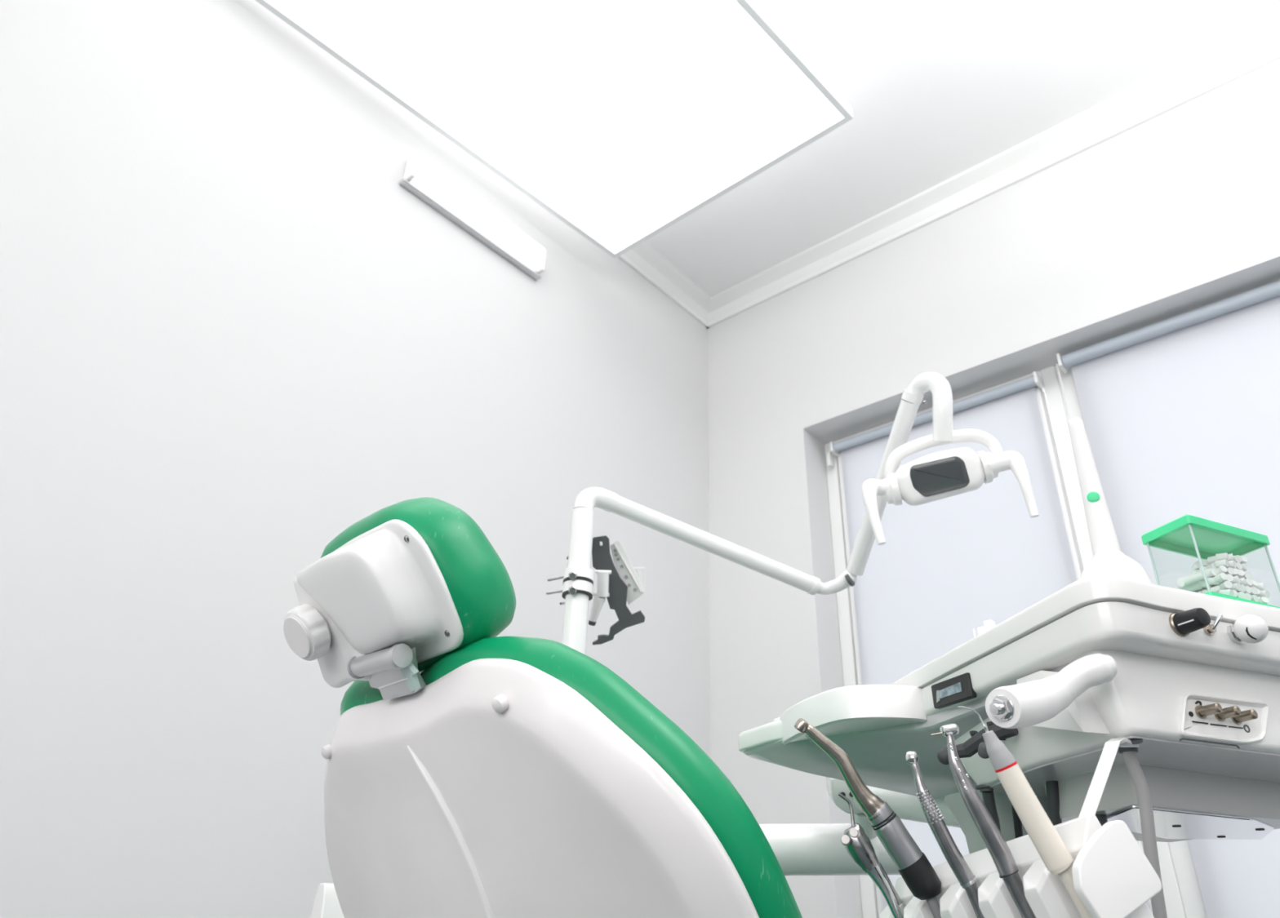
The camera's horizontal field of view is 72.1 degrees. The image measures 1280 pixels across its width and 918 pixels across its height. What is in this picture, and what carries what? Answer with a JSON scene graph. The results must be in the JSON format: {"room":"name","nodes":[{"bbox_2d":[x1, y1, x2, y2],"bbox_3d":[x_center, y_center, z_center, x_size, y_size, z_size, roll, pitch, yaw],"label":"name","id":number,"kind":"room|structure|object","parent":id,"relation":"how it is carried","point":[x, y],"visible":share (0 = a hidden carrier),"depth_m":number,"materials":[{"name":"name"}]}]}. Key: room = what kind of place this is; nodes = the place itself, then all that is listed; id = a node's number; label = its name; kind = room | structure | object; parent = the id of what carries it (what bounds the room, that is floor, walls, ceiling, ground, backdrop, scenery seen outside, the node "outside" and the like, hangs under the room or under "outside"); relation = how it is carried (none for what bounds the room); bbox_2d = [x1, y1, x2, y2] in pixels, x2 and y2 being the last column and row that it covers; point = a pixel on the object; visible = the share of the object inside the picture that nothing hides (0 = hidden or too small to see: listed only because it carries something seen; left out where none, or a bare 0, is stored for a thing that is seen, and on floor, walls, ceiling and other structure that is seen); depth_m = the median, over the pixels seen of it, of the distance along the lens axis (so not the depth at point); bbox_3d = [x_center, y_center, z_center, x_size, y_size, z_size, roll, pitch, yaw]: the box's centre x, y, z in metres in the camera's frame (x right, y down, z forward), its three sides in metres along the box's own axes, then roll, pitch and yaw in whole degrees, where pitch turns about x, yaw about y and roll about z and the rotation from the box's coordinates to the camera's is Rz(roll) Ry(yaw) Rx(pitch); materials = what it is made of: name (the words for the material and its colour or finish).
{"room":"dental clinic","nodes":[
{"label":"dental clinic","id":0,"kind":"room"},
{"bbox_2d":[0,0,711,917],"bbox_3d":[-1.308,-0.107,1.552,0.100,3.200,5.253,-21,-36,36],"label":"wall","id":1,"kind":"structure","parent":0,"point":[233,339],"depth_m":1.98,"materials":[{"name":"white paint"}]},
{"bbox_2d":[399,153,546,280],"bbox_3d":[-0.509,-0.760,2.790,0.055,0.107,0.558,-21,-36,36],"label":"wall lamp","id":2,"kind":"object","parent":1,"relation":"attached to","point":[422,179],"visible":1,"depth_m":2.75,"materials":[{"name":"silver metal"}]},
{"bbox_2d":[617,241,711,328],"bbox_3d":[-1.258,-1.536,2.183,0.078,0.085,4.853,-21,-36,36],"label":"trim","id":3,"kind":"structure","parent":1,"relation":"attached to","point":[643,259],"depth_m":3.57,"materials":[{"name":"white paint"}]},
{"bbox_2d":[644,0,1279,296],"bbox_3d":[0.671,-2.234,0.982,5.014,0.100,5.453,-21,-36,36],"label":"ceiling","id":4,"kind":"structure","parent":0,"point":[935,91],"depth_m":2.77,"materials":[{"name":"white paint"}]},
{"bbox_2d":[255,0,853,258],"bbox_3d":[-0.374,-1.317,2.345,1.055,0.260,1.884,-21,-36,36],"label":"ceiling light panel","id":5,"kind":"object","parent":4,"relation":"hanging from","point":[622,120],"visible":1,"depth_m":2.53,"materials":[{"name":"white plastic"}]},
{"bbox_2d":[707,58,1279,917],"bbox_3d":[2.168,0.121,1.747,4.814,3.200,0.300,-21,-36,36],"label":"wall","id":6,"kind":"structure","parent":0,"point":[1177,212],"depth_m":2.91,"materials":[{"name":"white paint"}]},
{"bbox_2d":[706,14,1279,328],"bbox_3d":[2.092,-1.317,2.372,4.814,0.085,0.078,-21,-36,36],"label":"trim","id":7,"kind":"structure","parent":6,"relation":"attached to","point":[1258,46],"depth_m":2.98,"materials":[{"name":"white paint"}]},
{"bbox_2d":[824,365,1186,917],"bbox_3d":[0.997,0.757,2.577,0.839,2.111,0.082,-21,-36,36],"label":"window","id":8,"kind":"structure","parent":6,"relation":"in","point":[871,899],"depth_m":2.74,"materials":[{"name":"white paint"}]},
{"bbox_2d":[826,452,833,467],"bbox_3d":[0.698,0.003,3.233,0.015,0.055,0.022,-21,-36,36],"label":"hinge","id":9,"kind":"object","parent":8,"relation":"attached to","point":[829,456],"depth_m":3.23,"materials":[{"name":"white paint"}]},
{"bbox_2d":[829,371,1150,911],"bbox_3d":[0.959,0.721,2.538,0.740,2.018,0.048,-21,-36,36],"label":"roller blind","id":10,"kind":"object","parent":8,"relation":"attached to","point":[946,567],"visible":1,"depth_m":2.77,"materials":[{"name":"grey fabric"}]},
{"bbox_2d":[1056,280,1279,917],"bbox_3d":[2.258,0.199,1.528,2.588,2.041,0.054,-21,-36,36],"label":"roller blind","id":11,"kind":"object","parent":8,"relation":"attached to","point":[1181,413],"visible":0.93,"depth_m":2.42,"materials":[{"name":"grey fabric"}]},
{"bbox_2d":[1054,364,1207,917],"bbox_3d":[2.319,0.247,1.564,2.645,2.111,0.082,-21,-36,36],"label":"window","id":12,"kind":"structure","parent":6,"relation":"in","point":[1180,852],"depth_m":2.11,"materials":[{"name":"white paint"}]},
{"bbox_3d":[0.572,0.658,-0.605,5.014,0.100,5.453,-21,-36,36],"label":"floor","id":13,"kind":"structure","parent":0,"visible":0},
{"bbox_2d":[283,497,802,917],"bbox_3d":[0.021,0.764,1.060,1.026,1.282,0.872,6,-29,-8],"label":"dental chair","id":14,"kind":"object","parent":13,"relation":"on","point":[505,777],"visible":1,"depth_m":0.94,"materials":[{"name":"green plastic"}]},
{"bbox_2d":[320,497,515,673],"bbox_3d":[-0.278,0.160,1.106,0.272,0.196,0.189,-21,-36,36],"label":"cushion","id":15,"kind":"object","parent":14,"relation":"on","point":[436,593],"depth_m":1.01,"materials":[{"name":"green plastic"}]},
{"bbox_2d":[340,636,802,917],"bbox_3d":[-0.138,0.491,1.057,0.753,0.470,0.372,-21,-36,36],"label":"cushion","id":16,"kind":"object","parent":14,"relation":"on","point":[582,800],"depth_m":0.89,"materials":[{"name":"green plastic"}]},
{"bbox_2d":[561,372,1039,654],"bbox_3d":[0.114,0.959,1.959,0.930,1.809,1.672,6,-29,-7],"label":"lamp","id":17,"kind":"object","parent":13,"relation":"on","point":[940,475],"visible":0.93,"depth_m":1.70,"materials":[{"name":"white paint"}]},
{"bbox_2d":[546,535,645,645],"bbox_3d":[-0.090,0.253,1.754,0.120,0.200,0.232,-21,-36,36],"label":"bracket","id":18,"kind":"object","parent":17,"relation":"attached to","point":[620,582],"visible":0.94,"depth_m":1.77,"materials":[{"name":"white plastic"}]},
{"bbox_2d":[737,574,1279,917],"bbox_3d":[0.383,0.490,1.172,0.716,0.284,1.153,16,-32,-24],"label":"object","id":19,"kind":"object","parent":17,"relation":"attached to","point":[1154,709],"visible":0.76,"depth_m":0.83,"materials":[{"name":"plastic"}]},
{"bbox_2d":[737,720,782,753],"bbox_3d":[0.397,0.394,1.205,0.455,0.026,0.307,19,-33,-28],"label":"handle","id":20,"kind":"object","parent":19,"relation":"on","point":[767,738],"depth_m":1.17,"materials":[{"name":"plastic"}]},
{"bbox_2d":[779,684,927,745],"bbox_3d":[0.255,0.323,1.086,0.120,0.040,0.230,12,-30,-17],"label":"tray","id":21,"kind":"object","parent":19,"relation":"on","point":[863,714],"depth_m":1.01,"materials":[{"name":"white plastic"}]},
{"bbox_2d":[972,619,995,637],"bbox_3d":[0.360,0.179,0.920,0.026,0.017,0.018,-21,-36,36],"label":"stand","id":22,"kind":"object","parent":19,"relation":"on","point":[988,624],"visible":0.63,"depth_m":0.91,"materials":[{"name":"white plastic"}]},
{"bbox_2d":[879,813,1161,917],"bbox_3d":[0.311,0.402,0.746,0.086,0.155,0.351,6,-29,-8],"label":"holder","id":23,"kind":"object","parent":19,"relation":"attached to","point":[1113,877],"visible":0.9,"depth_m":0.65,"materials":[{"name":"white plastic"}]},
{"bbox_2d":[794,718,941,917],"bbox_3d":[0.217,0.343,0.830,0.139,0.184,0.030,9,-30,-13],"label":"contra angle handpiece","id":24,"kind":"object","parent":23,"relation":"in","point":[915,869],"visible":0.99,"depth_m":0.82,"materials":[{"name":"silver metal"}]},
{"bbox_2d":[837,792,903,917],"bbox_3d":[0.230,0.404,0.883,0.071,0.127,0.026,13,-30,-19],"label":"syringe","id":25,"kind":"object","parent":23,"relation":"in","point":[858,846],"visible":1,"depth_m":0.87,"materials":[{"name":"metal"}]},
{"bbox_2d":[905,751,984,917],"bbox_3d":[0.270,0.336,0.765,0.066,0.155,0.016,7,-29,-9],"label":"turbine handpiece","id":26,"kind":"object","parent":23,"relation":"in","point":[962,873],"visible":0.99,"depth_m":0.76,"materials":[{"name":"silver metal"}]},
{"bbox_2d":[930,724,1035,917],"bbox_3d":[0.279,0.301,0.709,0.078,0.170,0.016,6,-29,-7],"label":"turbine handpiece","id":27,"kind":"object","parent":23,"relation":"in","point":[1002,858],"visible":0.99,"depth_m":0.70,"materials":[{"name":"silver metal"}]},
{"bbox_2d":[957,706,1092,917],"bbox_3d":[0.289,0.270,0.648,0.093,0.166,0.020,9,-30,-13],"label":"ultrasonic scaler","id":28,"kind":"object","parent":23,"relation":"in","point":[1056,858],"visible":0.98,"depth_m":0.65,"materials":[{"name":"white plastic"}]},
{"bbox_2d":[1067,417,1152,583],"bbox_3d":[0.436,0.042,0.843,0.060,0.188,0.060,-21,-36,36],"label":"light","id":29,"kind":"object","parent":19,"relation":"on","point":[1108,558],"visible":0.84,"depth_m":0.82,"materials":[{"name":"white plastic"}]},
{"bbox_2d":[1173,608,1210,634],"bbox_3d":[0.468,0.137,0.745,0.018,0.018,0.023,11,-30,-17],"label":"knob","id":30,"kind":"object","parent":19,"relation":"attached to","point":[1185,620],"depth_m":0.74,"materials":[{"name":"black plastic"}]},
{"bbox_2d":[1141,514,1279,608],"bbox_3d":[0.556,0.111,0.851,0.115,0.082,0.056,13,-31,-19],"label":"box","id":31,"kind":"object","parent":19,"relation":"on","point":[1190,535],"visible":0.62,"depth_m":0.86,"materials":[{"name":"green plastic"}]},
{"bbox_2d":[1174,582,1203,591],"bbox_3d":[0.525,0.123,0.841,0.042,0.023,0.008,5,-29,-6],"label":"roll","id":32,"kind":"object","parent":31,"relation":"in","point":[1196,586],"visible":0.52,"depth_m":0.84,"materials":[{"name":"white fabric"}]},
{"bbox_2d":[1198,580,1212,587],"bbox_3d":[0.539,0.119,0.839,0.007,0.010,0.011,20,-33,-29],"label":"roll","id":33,"kind":"object","parent":32,"relation":"on","point":[1202,584],"visible":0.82,"depth_m":0.84,"materials":[{"name":"white fabric"}]},
{"bbox_2d":[1176,568,1213,587],"bbox_3d":[0.529,0.112,0.835,0.042,0.023,0.008,5,-29,-6],"label":"roll","id":34,"kind":"object","parent":31,"relation":"in","point":[1198,576],"visible":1,"depth_m":0.83,"materials":[{"name":"white fabric"}]},
{"bbox_2d":[1206,562,1217,568],"bbox_3d":[0.548,0.103,0.842,0.007,0.008,0.010,-1,-29,5],"label":"roll","id":35,"kind":"object","parent":34,"relation":"on","point":[1212,565],"visible":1,"depth_m":0.84,"materials":[{"name":"white fabric"}]},
{"bbox_2d":[1207,555,1217,564],"bbox_3d":[0.552,0.097,0.846,0.007,0.009,0.010,11,-30,-17],"label":"roll","id":36,"kind":"object","parent":35,"relation":"on","point":[1211,560],"visible":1,"depth_m":0.85,"materials":[{"name":"white fabric"}]},
{"bbox_2d":[1209,568,1217,577],"bbox_3d":[0.544,0.109,0.837,0.007,0.007,0.009,-1,-27,4],"label":"roll","id":37,"kind":"object","parent":34,"relation":"on","point":[1212,571],"visible":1,"depth_m":0.83,"materials":[{"name":"white fabric"}]},
{"bbox_2d":[1218,589,1234,596],"bbox_3d":[0.544,0.124,0.816,0.007,0.009,0.011,17,-32,-25],"label":"roll","id":38,"kind":"object","parent":31,"relation":"in","point":[1227,592],"visible":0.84,"depth_m":0.81,"materials":[{"name":"white"}]},
{"bbox_2d":[1219,580,1232,590],"bbox_3d":[0.546,0.118,0.821,0.007,0.008,0.010,-2,-29,8],"label":"roll","id":39,"kind":"object","parent":38,"relation":"on","point":[1227,584],"visible":1,"depth_m":0.82,"materials":[{"name":"white fabric"}]},
{"bbox_2d":[1213,573,1227,583],"bbox_3d":[0.544,0.112,0.825,0.007,0.007,0.009,5,-30,-6],"label":"roll","id":40,"kind":"object","parent":39,"relation":"on","point":[1221,577],"visible":1,"depth_m":0.82,"materials":[{"name":"white fabric"}]},
{"bbox_2d":[1215,565,1227,575],"bbox_3d":[0.548,0.106,0.831,0.007,0.009,0.010,6,-29,-7],"label":"roll","id":41,"kind":"object","parent":40,"relation":"on","point":[1221,569],"visible":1,"depth_m":0.83,"materials":[{"name":"white fabric"}]},
{"bbox_2d":[1214,559,1229,568],"bbox_3d":[0.552,0.099,0.835,0.007,0.008,0.010,20,-34,-30],"label":"roll","id":42,"kind":"object","parent":41,"relation":"on","point":[1225,563],"visible":1,"depth_m":0.83,"materials":[{"name":"white fabric"}]},
{"bbox_2d":[1215,552,1228,560],"bbox_3d":[0.556,0.094,0.840,0.010,0.008,0.007,-23,-37,38],"label":"roll","id":43,"kind":"object","parent":42,"relation":"on","point":[1219,557],"visible":1,"depth_m":0.84,"materials":[{"name":"white fabric"}]},
{"bbox_2d":[1232,590,1237,596],"bbox_3d":[0.551,0.127,0.820,0.007,0.007,0.009,-4,-29,10],"label":"roll","id":44,"kind":"object","parent":31,"relation":"in","point":[1235,593],"visible":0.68,"depth_m":0.82,"materials":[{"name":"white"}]},
{"bbox_2d":[1235,591,1245,599],"bbox_3d":[0.559,0.128,0.821,0.007,0.009,0.011,-3,-29,10],"label":"roll","id":45,"kind":"object","parent":31,"relation":"in","point":[1241,594],"visible":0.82,"depth_m":0.82,"materials":[{"name":"white"}]},
{"bbox_2d":[1229,583,1241,591],"bbox_3d":[0.556,0.120,0.824,0.007,0.009,0.010,15,-31,-23],"label":"roll","id":46,"kind":"object","parent":45,"relation":"on","point":[1237,587],"visible":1,"depth_m":0.82,"materials":[{"name":"white fabric"}]},
{"bbox_2d":[1222,573,1233,582],"bbox_3d":[0.552,0.113,0.828,0.007,0.008,0.010,-2,-29,8],"label":"roll","id":47,"kind":"object","parent":46,"relation":"on","point":[1230,578],"visible":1,"depth_m":0.82,"materials":[{"name":"white fabric"}]},
{"bbox_2d":[1225,567,1234,575],"bbox_3d":[0.555,0.107,0.832,0.007,0.008,0.010,8,-29,-10],"label":"roll","id":48,"kind":"object","parent":47,"relation":"on","point":[1230,571],"visible":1,"depth_m":0.83,"materials":[{"name":"white fabric"}]},
{"bbox_2d":[1236,584,1246,592],"bbox_3d":[0.562,0.122,0.826,0.007,0.009,0.011,6,-29,-8],"label":"roll","id":49,"kind":"object","parent":45,"relation":"on","point":[1243,587],"visible":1,"depth_m":0.82,"materials":[{"name":"white fabric"}]},
{"bbox_2d":[1231,575,1240,583],"bbox_3d":[0.559,0.115,0.830,0.007,0.007,0.009,22,-35,-32],"label":"roll","id":50,"kind":"object","parent":49,"relation":"on","point":[1236,579],"visible":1,"depth_m":0.83,"materials":[{"name":"white fabric"}]},
{"bbox_2d":[1231,568,1239,577],"bbox_3d":[0.562,0.108,0.834,0.007,0.008,0.010,-3,-29,10],"label":"roll","id":51,"kind":"object","parent":50,"relation":"on","point":[1236,571],"visible":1,"depth_m":0.83,"materials":[{"name":"white fabric"}]},
{"bbox_2d":[1226,560,1236,568],"bbox_3d":[0.560,0.101,0.836,0.007,0.009,0.010,20,-33,-29],"label":"roll","id":52,"kind":"object","parent":51,"relation":"on","point":[1233,564],"visible":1,"depth_m":0.83,"materials":[{"name":"white fabric"}]},
{"bbox_2d":[1227,553,1235,561],"bbox_3d":[0.563,0.095,0.842,0.010,0.008,0.007,-18,-35,32],"label":"roll","id":53,"kind":"object","parent":52,"relation":"on","point":[1230,556],"visible":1,"depth_m":0.84,"materials":[{"name":"white fabric"}]},
{"bbox_2d":[1244,593,1252,600],"bbox_3d":[0.567,0.130,0.825,0.007,0.009,0.010,-2,-29,7],"label":"roll","id":54,"kind":"object","parent":31,"relation":"in","point":[1248,597],"visible":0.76,"depth_m":0.82,"materials":[{"name":"white"}]},
{"bbox_2d":[1243,586,1251,593],"bbox_3d":[0.571,0.125,0.831,0.007,0.007,0.009,10,-29,-14],"label":"roll","id":55,"kind":"object","parent":54,"relation":"on","point":[1248,588],"visible":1,"depth_m":0.83,"materials":[{"name":"white fabric"}]},
{"bbox_2d":[1240,577,1246,585],"bbox_3d":[0.568,0.117,0.833,0.009,0.008,0.007,-22,-37,37],"label":"roll","id":56,"kind":"object","parent":55,"relation":"on","point":[1242,580],"visible":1,"depth_m":0.83,"materials":[{"name":"white fabric"}]},
{"bbox_2d":[1237,569,1244,578],"bbox_3d":[0.570,0.111,0.838,0.007,0.009,0.010,-3,-29,9],"label":"roll","id":57,"kind":"object","parent":56,"relation":"on","point":[1242,573],"visible":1,"depth_m":0.83,"materials":[{"name":"white fabric"}]},
{"bbox_2d":[1235,562,1242,569],"bbox_3d":[0.569,0.103,0.841,0.007,0.008,0.010,11,-30,-16],"label":"roll","id":58,"kind":"object","parent":57,"relation":"on","point":[1239,566],"visible":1,"depth_m":0.84,"materials":[{"name":"white fabric"}]},
{"bbox_2d":[1233,555,1242,562],"bbox_3d":[0.571,0.096,0.844,0.007,0.009,0.011,3,-29,-2],"label":"roll","id":59,"kind":"object","parent":58,"relation":"on","point":[1237,558],"visible":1,"depth_m":0.84,"materials":[{"name":"white fabric"}]},
{"bbox_2d":[1250,595,1258,602],"bbox_3d":[0.575,0.132,0.829,0.007,0.008,0.010,14,-31,-21],"label":"roll","id":60,"kind":"object","parent":31,"relation":"in","point":[1255,598],"visible":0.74,"depth_m":0.82,"materials":[{"name":"white"}]},
{"bbox_2d":[1248,586,1257,595],"bbox_3d":[0.577,0.125,0.832,0.007,0.008,0.010,6,-29,-7],"label":"roll","id":61,"kind":"object","parent":60,"relation":"on","point":[1254,590],"visible":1,"depth_m":0.83,"materials":[{"name":"white fabric"}]},
{"bbox_2d":[1244,578,1252,586],"bbox_3d":[0.575,0.119,0.836,0.007,0.008,0.010,11,-30,-17],"label":"roll","id":62,"kind":"object","parent":61,"relation":"on","point":[1248,582],"visible":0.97,"depth_m":0.83,"materials":[{"name":"white fabric"}]},
{"bbox_2d":[1242,572,1252,579],"bbox_3d":[0.578,0.113,0.841,0.007,0.008,0.010,4,-29,-3],"label":"roll","id":63,"kind":"object","parent":62,"relation":"on","point":[1248,575],"visible":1,"depth_m":0.84,"materials":[{"name":"white fabric"}]},
{"bbox_2d":[1240,563,1247,571],"bbox_3d":[0.576,0.105,0.843,0.007,0.008,0.010,22,-34,-32],"label":"roll","id":64,"kind":"object","parent":63,"relation":"on","point":[1244,566],"visible":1,"depth_m":0.84,"materials":[{"name":"white fabric"}]},
{"bbox_2d":[1239,555,1247,564],"bbox_3d":[0.579,0.099,0.848,0.007,0.009,0.011,4,-29,-3],"label":"roll","id":65,"kind":"object","parent":64,"relation":"on","point":[1244,560],"visible":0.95,"depth_m":0.84,"materials":[{"name":"white fabric"}]},
{"bbox_2d":[1257,596,1262,603],"bbox_3d":[0.581,0.134,0.831,0.007,0.008,0.010,26,-37,-37],"label":"roll","id":66,"kind":"object","parent":31,"relation":"in","point":[1259,597],"visible":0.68,"depth_m":0.83,"materials":[{"name":"white"}]},
{"label":"roll","id":67,"kind":"object","parent":66,"relation":"on","visible":0},
{"bbox_2d":[1249,580,1257,587],"bbox_3d":[0.582,0.121,0.839,0.007,0.009,0.011,10,-30,-15],"label":"roll","id":68,"kind":"object","parent":67,"relation":"on","point":[1255,584],"visible":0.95,"depth_m":0.83,"materials":[{"name":"white fabric"}]},
{"bbox_2d":[1261,596,1269,604],"bbox_3d":[0.589,0.136,0.833,0.007,0.009,0.010,4,-29,-4],"label":"roll","id":69,"kind":"object","parent":31,"relation":"in","point":[1264,600],"visible":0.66,"depth_m":0.83,"materials":[{"name":"white"}]},
{"bbox_2d":[1258,591,1270,598],"bbox_3d":[0.592,0.129,0.837,0.007,0.010,0.011,13,-30,-19],"label":"roll","id":70,"kind":"object","parent":69,"relation":"on","point":[1263,593],"visible":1,"depth_m":0.83,"materials":[{"name":"white"}]},
{"bbox_2d":[1256,582,1264,591],"bbox_3d":[0.591,0.122,0.841,0.010,0.008,0.007,-21,-36,35],"label":"roll","id":71,"kind":"object","parent":70,"relation":"on","point":[1260,586],"visible":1,"depth_m":0.84,"materials":[{"name":"white fabric"}]},
{"label":"roll","id":72,"kind":"object","parent":31,"relation":"in","visible":0},
{"bbox_2d":[1209,584,1221,592],"bbox_3d":[0.544,0.123,0.830,0.007,0.008,0.010,26,-37,-37],"label":"roll","id":73,"kind":"object","parent":72,"relation":"on","point":[1216,588],"visible":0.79,"depth_m":0.83,"materials":[{"name":"white fabric"}]},
{"bbox_2d":[1207,577,1220,585],"bbox_3d":[0.543,0.116,0.832,0.007,0.009,0.010,25,-36,-36],"label":"roll","id":74,"kind":"object","parent":73,"relation":"on","point":[1211,581],"visible":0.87,"depth_m":0.83,"materials":[{"name":"white fabric"}]},
{"label":"roll","id":75,"kind":"object","parent":31,"relation":"in","visible":0},
{"label":"roll","id":76,"kind":"object","parent":75,"relation":"on","visible":0},
{"label":"roll","id":77,"kind":"object","parent":76,"relation":"on","visible":0},
{"label":"roll","id":78,"kind":"object","parent":77,"relation":"on","visible":0},
{"label":"roll","id":79,"kind":"object","parent":78,"relation":"on","visible":0},
{"bbox_2d":[1199,560,1209,566],"bbox_3d":[0.550,0.102,0.855,0.007,0.009,0.011,4,-29,-3],"label":"roll","id":80,"kind":"object","parent":79,"relation":"on","point":[1205,562],"visible":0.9,"depth_m":0.85,"materials":[{"name":"white fabric"}]},
{"label":"roll","id":81,"kind":"object","parent":31,"relation":"in","visible":0},
{"label":"roll","id":82,"kind":"object","parent":81,"relation":"on","visible":0},
{"label":"roll","id":83,"kind":"object","parent":82,"relation":"on","visible":0},
{"bbox_2d":[1192,569,1199,573],"bbox_3d":[0.544,0.111,0.857,0.011,0.009,0.007,-20,-36,35],"label":"roll","id":84,"kind":"object","parent":83,"relation":"on","point":[1193,571],"visible":0.32,"depth_m":0.86,"materials":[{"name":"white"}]},
{"bbox_2d":[1191,561,1200,571],"bbox_3d":[0.546,0.106,0.863,0.007,0.009,0.011,1,-29,2],"label":"roll","id":85,"kind":"object","parent":84,"relation":"on","point":[1196,566],"visible":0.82,"depth_m":0.86,"materials":[{"name":"white fabric"}]},
{"bbox_2d":[1203,613,1222,635],"bbox_3d":[0.498,0.144,0.764,0.017,0.016,0.010,-21,-36,36],"label":"toggle switch","id":86,"kind":"object","parent":19,"relation":"attached to","point":[1215,628],"depth_m":0.76,"materials":[{"name":"silver metal"}]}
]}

